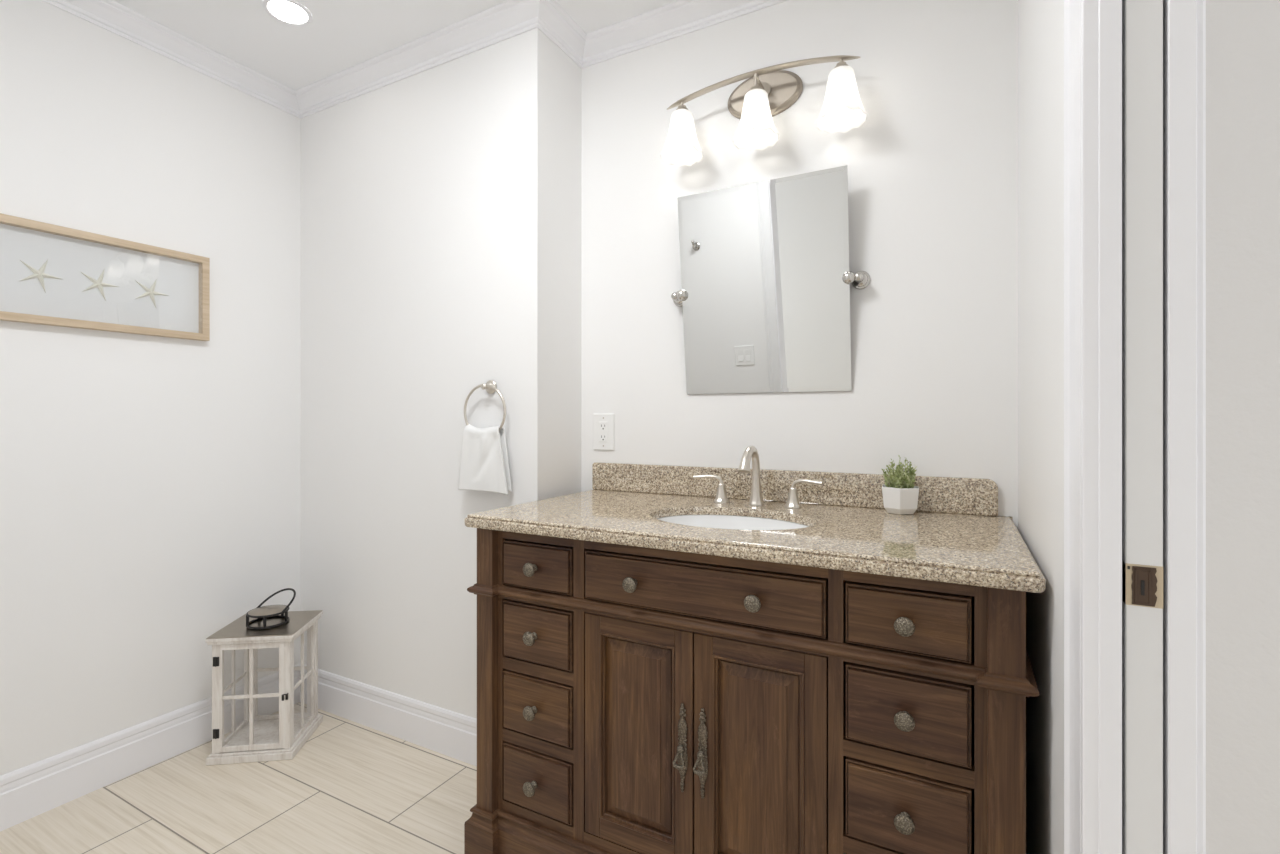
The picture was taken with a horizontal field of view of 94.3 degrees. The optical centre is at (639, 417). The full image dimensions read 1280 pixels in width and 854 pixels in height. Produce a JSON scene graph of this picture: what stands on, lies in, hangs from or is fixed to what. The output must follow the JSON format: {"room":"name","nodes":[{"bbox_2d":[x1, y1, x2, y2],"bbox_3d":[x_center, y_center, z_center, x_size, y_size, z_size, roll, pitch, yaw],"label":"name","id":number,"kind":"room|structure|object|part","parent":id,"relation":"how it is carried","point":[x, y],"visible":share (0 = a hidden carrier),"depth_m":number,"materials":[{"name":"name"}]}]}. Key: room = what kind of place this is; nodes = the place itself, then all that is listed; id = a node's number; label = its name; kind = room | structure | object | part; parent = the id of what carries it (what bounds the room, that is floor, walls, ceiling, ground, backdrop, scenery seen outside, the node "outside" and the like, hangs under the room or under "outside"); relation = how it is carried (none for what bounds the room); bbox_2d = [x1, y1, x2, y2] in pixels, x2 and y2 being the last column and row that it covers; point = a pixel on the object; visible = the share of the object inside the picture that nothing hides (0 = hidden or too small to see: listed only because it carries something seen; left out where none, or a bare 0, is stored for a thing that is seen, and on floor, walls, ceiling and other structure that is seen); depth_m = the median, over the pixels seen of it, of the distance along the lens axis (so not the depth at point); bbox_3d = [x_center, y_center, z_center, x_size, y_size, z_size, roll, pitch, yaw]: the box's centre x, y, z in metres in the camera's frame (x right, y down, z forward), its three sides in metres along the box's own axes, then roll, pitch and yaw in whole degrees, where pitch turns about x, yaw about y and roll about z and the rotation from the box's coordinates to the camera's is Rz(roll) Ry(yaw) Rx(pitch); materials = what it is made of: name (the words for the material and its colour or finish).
{"room":"bathroom","nodes":[
{"label":"bathroom","id":0,"kind":"room"},
{"bbox_2d":[0,0,300,775],"bbox_3d":[-1.716,-0.068,1.915,0.120,2.436,2.130,0,0,28],"label":"wall","id":1,"kind":"structure","parent":0,"point":[150,486],"depth_m":1.93,"materials":[{"name":"paint"}]},
{"bbox_2d":[0,213,209,340],"bbox_3d":[-1.751,-0.417,1.689,0.030,0.292,0.937,0,0,28],"label":"framed picture","id":2,"kind":"object","parent":1,"relation":"attached to","point":[53,275],"visible":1,"depth_m":1.84,"materials":[{"name":"white paper"}]},
{"bbox_2d":[0,663,300,831],"bbox_3d":[-1.739,1.075,1.732,0.011,0.150,1.546,0,0,28],"label":"baseboard","id":3,"kind":"structure","parent":1,"relation":"attached to","point":[30,791],"depth_m":1.87,"materials":[{"name":"white wood"}]},
{"bbox_2d":[0,702,476,853],"bbox_3d":[-0.605,1.210,-0.499,5.800,0.120,5.350,0,0,28],"label":"floor","id":4,"kind":"structure","parent":0,"point":[352,787],"depth_m":1.76,"materials":[{"name":"tile"}]},
{"bbox_2d":[205,588,322,765],"bbox_3d":[-1.318,0.889,2.106,0.270,0.521,0.258,0,0,-7],"label":"candle lantern","id":5,"kind":"object","parent":4,"relation":"on","point":[272,737],"visible":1,"depth_m":2.02,"materials":[{"name":"white wood"}]},
{"bbox_3d":[-1.415,0.936,1.987,0.021,0.365,0.021,0,0,-7],"label":"post","id":6,"kind":"part","parent":5,"relation":"part of","materials":[{"name":"white wood"}]},
{"bbox_3d":[-1.431,0.936,2.091,0.012,0.365,0.190,0,0,-7],"label":"panel","id":7,"kind":"part","parent":5,"relation":"part of","materials":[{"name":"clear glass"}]},
{"bbox_3d":[-1.305,0.936,1.996,0.214,0.359,0.013,0,0,-7],"label":"door","id":8,"kind":"part","parent":5,"relation":"part of","materials":[{"name":"white wood"}]},
{"bbox_3d":[-1.303,0.660,2.148,0.130,0.063,0.093,0,0,20],"label":"handle","id":9,"kind":"part","parent":5,"relation":"part of","materials":[{"name":"black metal"}]},
{"bbox_3d":[-1.332,0.936,2.213,0.202,0.365,0.012,0,0,-7],"label":"panel","id":10,"kind":"part","parent":5,"relation":"part of","materials":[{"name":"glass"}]},
{"bbox_3d":[-1.194,0.936,2.016,0.021,0.365,0.021,0,0,-7],"label":"post","id":11,"kind":"part","parent":5,"relation":"part of","materials":[{"name":"white wood"}]},
{"bbox_3d":[-1.205,0.936,2.121,0.012,0.365,0.190,0,0,-7],"label":"panel","id":12,"kind":"part","parent":5,"relation":"part of","materials":[{"name":"white wood"}]},
{"bbox_3d":[-1.221,0.936,2.225,0.021,0.365,0.021,0,0,-7],"label":"post","id":13,"kind":"part","parent":5,"relation":"part of","materials":[{"name":"white wood"}]},
{"bbox_2d":[464,528,1038,853],"bbox_3d":[0.235,0.714,1.484,1.220,0.873,0.602,0,0,28],"label":"vanity cabinet","id":14,"kind":"object","parent":4,"relation":"on","point":[631,699],"visible":0.98,"depth_m":1.21,"materials":[{"name":"brown wood"}]},
{"bbox_3d":[-0.263,0.890,1.429,0.034,0.034,0.029,0,0,28],"label":"knob","id":15,"kind":"part","parent":14,"relation":"part of","materials":[{"name":"grey metal"}]},
{"bbox_3d":[-0.263,0.709,1.429,0.034,0.034,0.029,0,0,28],"label":"knob","id":16,"kind":"part","parent":14,"relation":"part of","materials":[{"name":"grey metal"}]},
{"bbox_3d":[-0.263,0.530,1.429,0.034,0.034,0.029,0,0,28],"label":"knob","id":17,"kind":"part","parent":14,"relation":"part of","materials":[{"name":"grey metal"}]},
{"bbox_3d":[-0.263,0.365,1.429,0.034,0.034,0.029,0,0,28],"label":"knob","id":18,"kind":"part","parent":14,"relation":"part of","materials":[{"name":"grey metal"}]},
{"bbox_3d":[-0.247,0.800,1.459,0.216,0.030,0.022,0,0,28],"label":"frame rail","id":19,"kind":"part","parent":14,"relation":"part of","materials":[{"name":"brown wood"}]},
{"bbox_3d":[-0.247,0.619,1.459,0.216,0.030,0.022,0,0,28],"label":"frame rail","id":20,"kind":"part","parent":14,"relation":"part of","materials":[{"name":"brown wood"}]},
{"bbox_3d":[-0.247,1.008,1.459,0.216,0.084,0.022,0,0,28],"label":"frame rail","id":21,"kind":"part","parent":14,"relation":"part of","materials":[{"name":"brown wood"}]},
{"bbox_3d":[-0.247,0.441,1.459,0.216,0.032,0.022,0,0,28],"label":"frame rail","id":22,"kind":"part","parent":14,"relation":"part of","materials":[{"name":"brown wood"}]},
{"bbox_3d":[-0.247,0.291,1.459,0.216,0.028,0.022,0,0,28],"label":"frame rail","id":23,"kind":"part","parent":14,"relation":"part of","materials":[{"name":"brown wood"}]},
{"bbox_3d":[-0.249,0.890,1.454,0.207,0.142,0.028,0,0,28],"label":"drawer","id":24,"kind":"part","parent":14,"relation":"part of","materials":[{"name":"brown wood"}]},
{"bbox_3d":[-0.249,0.709,1.454,0.207,0.142,0.028,0,0,28],"label":"drawer","id":25,"kind":"part","parent":14,"relation":"part of","materials":[{"name":"brown wood"}]},
{"bbox_3d":[-0.249,0.530,1.454,0.207,0.138,0.028,0,0,28],"label":"drawer","id":26,"kind":"part","parent":14,"relation":"part of","materials":[{"name":"brown wood"}]},
{"bbox_3d":[-0.249,0.365,1.454,0.207,0.110,0.028,0,0,28],"label":"drawer","id":27,"kind":"part","parent":14,"relation":"part of","materials":[{"name":"brown wood"}]},
{"bbox_3d":[0.118,1.008,1.265,0.552,0.084,0.022,0,0,28],"label":"frame rail","id":28,"kind":"part","parent":14,"relation":"part of","materials":[{"name":"brown wood"}]},
{"bbox_3d":[-0.019,0.365,1.299,0.034,0.034,0.029,0,0,28],"label":"knob","id":29,"kind":"part","parent":14,"relation":"part of","materials":[{"name":"grey metal"}]},
{"bbox_3d":[-0.004,0.474,1.328,0.188,0.038,0.020,0,0,28],"label":"door rail","id":30,"kind":"part","parent":14,"relation":"part of","materials":[{"name":"brown wood"}]},
{"bbox_3d":[-0.004,0.941,1.328,0.188,0.046,0.020,0,0,28],"label":"door rail","id":31,"kind":"part","parent":14,"relation":"part of","materials":[{"name":"brown wood"}]},
{"bbox_3d":[-0.005,0.706,1.327,0.184,0.421,0.017,0,0,28],"label":"door","id":32,"kind":"part","parent":14,"relation":"part of","materials":[{"name":"brown wood"}]},
{"bbox_3d":[0.090,0.702,1.263,0.024,0.189,0.010,0,0,28],"label":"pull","id":33,"kind":"part","parent":14,"relation":"part of","materials":[{"name":"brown metal"}]},
{"bbox_3d":[0.131,0.702,1.242,0.024,0.189,0.010,0,0,28],"label":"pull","id":34,"kind":"part","parent":14,"relation":"part of","materials":[{"name":"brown metal"}]},
{"bbox_3d":[0.118,0.439,1.265,0.552,0.029,0.022,0,0,28],"label":"frame rail","id":35,"kind":"part","parent":14,"relation":"part of","materials":[{"name":"brown wood"}]},
{"bbox_3d":[0.118,0.291,1.265,0.552,0.028,0.022,0,0,28],"label":"frame rail","id":36,"kind":"part","parent":14,"relation":"part of","materials":[{"name":"brown wood"}]},
{"bbox_3d":[0.116,0.365,1.260,0.543,0.110,0.028,0,0,28],"label":"drawer","id":37,"kind":"part","parent":14,"relation":"part of","materials":[{"name":"brown wood"}]},
{"bbox_3d":[0.224,0.365,1.170,0.034,0.034,0.029,0,0,28],"label":"knob","id":38,"kind":"part","parent":14,"relation":"part of","materials":[{"name":"grey metal"}]},
{"bbox_3d":[0.231,0.436,1.476,1.212,0.027,0.576,0,0,28],"label":"waist molding","id":39,"kind":"part","parent":14,"relation":"part of","materials":[{"name":"brown wood"}]},
{"bbox_2d":[464,462,1045,592],"bbox_3d":[0.237,0.215,1.487,1.230,0.124,0.617,0,0,28],"label":"countertop","id":40,"kind":"structure","parent":14,"relation":"on","point":[956,533],"depth_m":1.41,"materials":[{"name":"stone"}]},
{"bbox_2d":[657,515,808,529],"bbox_3d":[0.222,0.343,1.466,0.430,0.152,0.321,0,0,28],"label":"sink basin","id":41,"kind":"object","parent":40,"relation":"in","point":[710,521],"visible":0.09,"depth_m":1.61,"materials":[{"name":"white ceramic"}]},
{"bbox_2d":[693,446,822,507],"bbox_3d":[0.304,0.162,1.631,0.371,0.168,0.146,0,0,28],"label":"faucet","id":42,"kind":"object","parent":40,"relation":"on","point":[756,499],"visible":1,"depth_m":1.66,"materials":[{"name":"silver metal"}]},
{"bbox_3d":[0.200,0.181,1.737,0.088,0.027,0.014,0,0,19],"label":"lever","id":43,"kind":"part","parent":42,"relation":"part of","materials":[{"name":"silver metal"}]},
{"bbox_3d":[0.236,0.217,1.724,0.048,0.056,0.045,0,0,28],"label":"handle","id":44,"kind":"part","parent":42,"relation":"part of","materials":[{"name":"silver metal"}]},
{"bbox_3d":[0.304,0.162,1.631,0.047,0.168,0.146,0,0,28],"label":"spout","id":45,"kind":"part","parent":42,"relation":"part of","materials":[{"name":"silver metal"}]},
{"bbox_3d":[0.419,0.217,1.627,0.048,0.056,0.045,0,0,28],"label":"handle","id":46,"kind":"part","parent":42,"relation":"part of","materials":[{"name":"silver metal"}]},
{"bbox_3d":[0.450,0.181,1.604,0.088,0.027,0.014,0,0,37],"label":"lever","id":47,"kind":"part","parent":42,"relation":"part of","materials":[{"name":"silver metal"}]},
{"bbox_2d":[882,455,918,514],"bbox_3d":[0.669,0.170,1.526,0.090,0.151,0.099,0,0,28],"label":"potted plant","id":48,"kind":"object","parent":40,"relation":"on","point":[900,498],"visible":1,"depth_m":1.50,"materials":[{"name":"green plant"}]},
{"bbox_3d":[0.669,0.211,1.526,0.090,0.068,0.099,0,0,28],"label":"pot","id":49,"kind":"part","parent":48,"relation":"part of","materials":[{"name":"white ceramic"}]},
{"bbox_3d":[0.238,0.474,1.198,0.188,0.038,0.020,0,0,28],"label":"door rail","id":50,"kind":"part","parent":14,"relation":"part of","materials":[{"name":"brown wood"}]},
{"bbox_3d":[0.238,0.706,1.198,0.184,0.421,0.017,0,0,28],"label":"door","id":51,"kind":"part","parent":14,"relation":"part of","materials":[{"name":"brown wood"}]},
{"bbox_3d":[0.480,0.800,1.072,0.214,0.030,0.022,0,0,28],"label":"frame rail","id":52,"kind":"part","parent":14,"relation":"part of","materials":[{"name":"brown wood"}]},
{"bbox_3d":[0.465,0.709,1.042,0.034,0.034,0.029,0,0,28],"label":"knob","id":53,"kind":"part","parent":14,"relation":"part of","materials":[{"name":"grey metal"}]},
{"bbox_3d":[0.465,0.530,1.042,0.034,0.034,0.029,0,0,28],"label":"knob","id":54,"kind":"part","parent":14,"relation":"part of","materials":[{"name":"grey metal"}]},
{"bbox_3d":[0.465,0.365,1.042,0.034,0.034,0.029,0,0,28],"label":"knob","id":55,"kind":"part","parent":14,"relation":"part of","materials":[{"name":"grey metal"}]},
{"bbox_3d":[0.480,0.619,1.072,0.214,0.030,0.022,0,0,28],"label":"frame rail","id":56,"kind":"part","parent":14,"relation":"part of","materials":[{"name":"brown wood"}]},
{"bbox_3d":[0.480,0.441,1.072,0.214,0.032,0.022,0,0,28],"label":"frame rail","id":57,"kind":"part","parent":14,"relation":"part of","materials":[{"name":"brown wood"}]},
{"bbox_3d":[0.480,0.291,1.072,0.214,0.028,0.022,0,0,28],"label":"frame rail","id":58,"kind":"part","parent":14,"relation":"part of","materials":[{"name":"brown wood"}]},
{"bbox_3d":[0.478,0.709,1.067,0.205,0.142,0.028,0,0,28],"label":"drawer","id":59,"kind":"part","parent":14,"relation":"part of","materials":[{"name":"brown wood"}]},
{"bbox_3d":[0.478,0.530,1.067,0.205,0.138,0.028,0,0,28],"label":"drawer","id":60,"kind":"part","parent":14,"relation":"part of","materials":[{"name":"brown wood"}]},
{"bbox_3d":[0.478,0.365,1.067,0.205,0.110,0.028,0,0,28],"label":"drawer","id":61,"kind":"part","parent":14,"relation":"part of","materials":[{"name":"brown wood"}]},
{"bbox_2d":[113,0,677,89],"bbox_3d":[-0.605,-1.336,-0.499,5.800,0.100,5.350,0,0,28],"label":"ceiling","id":62,"kind":"structure","parent":0,"point":[341,35],"depth_m":1.94,"materials":[{"name":"paint"}]},
{"bbox_2d":[263,0,311,25],"bbox_3d":[-1.114,-1.283,1.879,0.136,0.005,0.136,0,0,28],"label":"recessed light","id":63,"kind":"object","parent":62,"relation":"in","point":[291,12],"visible":1,"depth_m":1.88,"materials":[{"name":"white glass"}]},
{"bbox_2d":[301,28,580,718],"bbox_3d":[-0.741,-0.068,2.340,1.201,2.436,0.464,0,0,28],"label":"wall","id":64,"kind":"structure","parent":0,"point":[441,204],"depth_m":2.08,"materials":[{"name":"paint"}]},
{"bbox_2d":[300,664,476,766],"bbox_3d":[-0.850,1.075,2.129,1.195,0.150,0.011,0,0,28],"label":"baseboard","id":65,"kind":"structure","parent":64,"relation":"attached to","point":[449,733],"depth_m":2.13,"materials":[{"name":"white paint"}]},
{"bbox_2d":[464,380,505,431],"bbox_3d":[-0.496,-0.026,1.922,0.178,0.191,0.044,0,0,28],"label":"towel ring","id":66,"kind":"object","parent":64,"relation":"attached to","point":[490,386],"visible":0.89,"depth_m":1.92,"materials":[{"name":"silver metal"}]},
{"bbox_2d":[458,424,511,494],"bbox_3d":[-0.497,0.132,1.910,0.208,0.220,0.050,0,0,28],"label":"hand towel","id":67,"kind":"object","parent":66,"relation":"hanging from","point":[484,461],"visible":1,"depth_m":1.89,"materials":[{"name":"white fabric"}]},
{"bbox_2d":[581,0,1017,528],"bbox_3d":[0.454,-0.068,1.844,1.374,2.436,0.217,0,0,28],"label":"wall","id":68,"kind":"structure","parent":0,"point":[932,164],"depth_m":1.65,"materials":[{"name":"paint"}]},
{"bbox_2d":[42,0,787,117],"bbox_3d":[-0.665,-1.251,1.859,3.068,0.070,1.293,0,0,-7],"label":"trim","id":69,"kind":"structure","parent":68,"relation":"attached to","point":[508,19],"depth_m":1.96,"materials":[{"name":"white paint"}]},
{"bbox_2d":[594,414,613,449],"bbox_3d":[-0.123,0.049,2.024,0.082,0.124,0.008,0,0,28],"label":"electrical outlet","id":70,"kind":"object","parent":68,"relation":"attached to","point":[603,423],"visible":1,"depth_m":2.02,"materials":[{"name":"white plastic"}]},
{"bbox_2d":[599,422,607,441],"bbox_3d":[-0.124,0.049,2.022,0.035,0.069,0.004,0,0,28],"label":"receptacle","id":71,"kind":"object","parent":70,"relation":"attached to","point":[603,426],"depth_m":2.02,"materials":[{"name":"white plastic"}]},
{"bbox_2d":[661,55,867,166],"bbox_3d":[0.337,-0.905,1.700,0.594,0.237,0.148,0,0,28],"label":"vanity light","id":72,"kind":"object","parent":68,"relation":"attached to","point":[769,91],"visible":1,"depth_m":1.71,"materials":[{"name":"white glass"}]},
{"bbox_2d":[676,102,687,109],"bbox_3d":[0.127,-0.916,1.799,0.046,0.081,0.046,0,0,28],"label":"socket","id":73,"kind":"object","parent":72,"relation":"attached to","point":[681,106],"depth_m":1.79,"materials":[{"name":"silver metal"}]},
{"bbox_3d":[0.127,-0.854,1.799,0.131,0.136,0.127,0,0,28],"label":"lamp shade","id":74,"kind":"part","parent":72,"relation":"part of","materials":[{"name":"white glass"}]},
{"bbox_2d":[749,78,761,90],"bbox_3d":[0.330,-0.927,1.691,0.046,0.105,0.046,0,0,28],"label":"socket","id":75,"kind":"object","parent":72,"relation":"attached to","point":[757,86],"depth_m":1.68,"materials":[{"name":"silver metal"}]},
{"bbox_3d":[0.330,-0.854,1.691,0.131,0.136,0.127,0,0,28],"label":"lamp shade","id":76,"kind":"part","parent":72,"relation":"part of","materials":[{"name":"white glass"}]},
{"bbox_3d":[0.345,-0.962,1.718,0.048,0.048,0.074,0,0,28],"label":"arm","id":77,"kind":"part","parent":72,"relation":"part of","materials":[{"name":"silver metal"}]},
{"bbox_2d":[834,59,848,67],"bbox_3d":[0.536,-0.915,1.581,0.046,0.081,0.046,0,0,28],"label":"socket","id":78,"kind":"object","parent":72,"relation":"attached to","point":[842,64],"depth_m":1.57,"materials":[{"name":"silver metal"}]},
{"bbox_3d":[0.536,-0.854,1.581,0.131,0.136,0.127,0,0,28],"label":"lamp shade","id":79,"kind":"part","parent":72,"relation":"part of","materials":[{"name":"white glass"}]},
{"bbox_2d":[671,165,870,393],"bbox_3d":[0.351,-0.373,1.731,0.594,0.598,0.078,0,0,28],"label":"mirror","id":80,"kind":"object","parent":68,"relation":"attached to","point":[767,277],"visible":1,"depth_m":1.72,"materials":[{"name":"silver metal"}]},
{"bbox_3d":[0.128,-0.379,1.837,0.034,0.034,0.024,0,0,28],"label":"clamp knob","id":81,"kind":"part","parent":80,"relation":"part of","materials":[{"name":"silver metal"}]},
{"bbox_3d":[0.564,-0.379,1.605,0.034,0.034,0.024,0,0,28],"label":"clamp knob","id":82,"kind":"part","parent":80,"relation":"part of","materials":[{"name":"silver metal"}]},
{"bbox_2d":[592,462,997,515],"bbox_3d":[0.365,0.200,1.757,1.190,0.092,0.019,0,0,28],"label":"backsplash","id":83,"kind":"structure","parent":68,"relation":"attached to","point":[955,495],"depth_m":1.69,"materials":[{"name":"stone"}]},
{"bbox_2d":[1018,0,1163,853],"bbox_3d":[0.522,-0.068,0.602,0.086,2.436,1.913,0,0,28],"label":"wall","id":84,"kind":"structure","parent":0,"point":[1040,22],"depth_m":1.05,"materials":[{"name":"paint"}]},
{"bbox_2d":[1064,0,1080,853],"bbox_3d":[0.516,0.085,0.702,0.018,2.130,0.070,0,0,28],"label":"trim","id":85,"kind":"structure","parent":84,"relation":"attached to","point":[1072,8],"depth_m":0.70,"materials":[{"name":"white wood"}]},
{"bbox_2d":[1081,0,1196,853],"bbox_3d":[0.542,0.120,0.648,0.097,2.060,0.018,0,0,28],"label":"trim","id":86,"kind":"structure","parent":84,"relation":"attached to","point":[1101,20],"depth_m":0.65,"materials":[{"name":"white wood"}]},
{"bbox_2d":[1122,0,1162,853],"bbox_3d":[0.746,0.119,1.019,0.032,2.038,0.860,0,0,28],"label":"door","id":87,"kind":"structure","parent":84,"relation":"in","point":[1142,20],"depth_m":0.64,"materials":[{"name":"wood"}]},
{"bbox_3d":[0.546,0.182,0.644,0.022,0.042,0.009,0,0,28],"label":"lock plate","id":88,"kind":"part","parent":87,"relation":"part of","materials":[{"name":"brown metal"}]},
{"bbox_2d":[1197,0,1205,853],"bbox_3d":[0.609,0.085,0.653,0.018,2.130,0.070,0,0,28],"label":"trim","id":89,"kind":"structure","parent":84,"relation":"attached to","point":[1201,4],"depth_m":0.62,"materials":[{"name":"white wood"}]},
{"bbox_2d":[1206,0,1279,853],"bbox_3d":[1.875,-0.068,0.520,2.378,2.436,0.120,0,0,28],"label":"wall","id":90,"kind":"structure","parent":0,"point":[1243,36],"depth_m":0.94,"materials":[{"name":"paint"}]}
]}

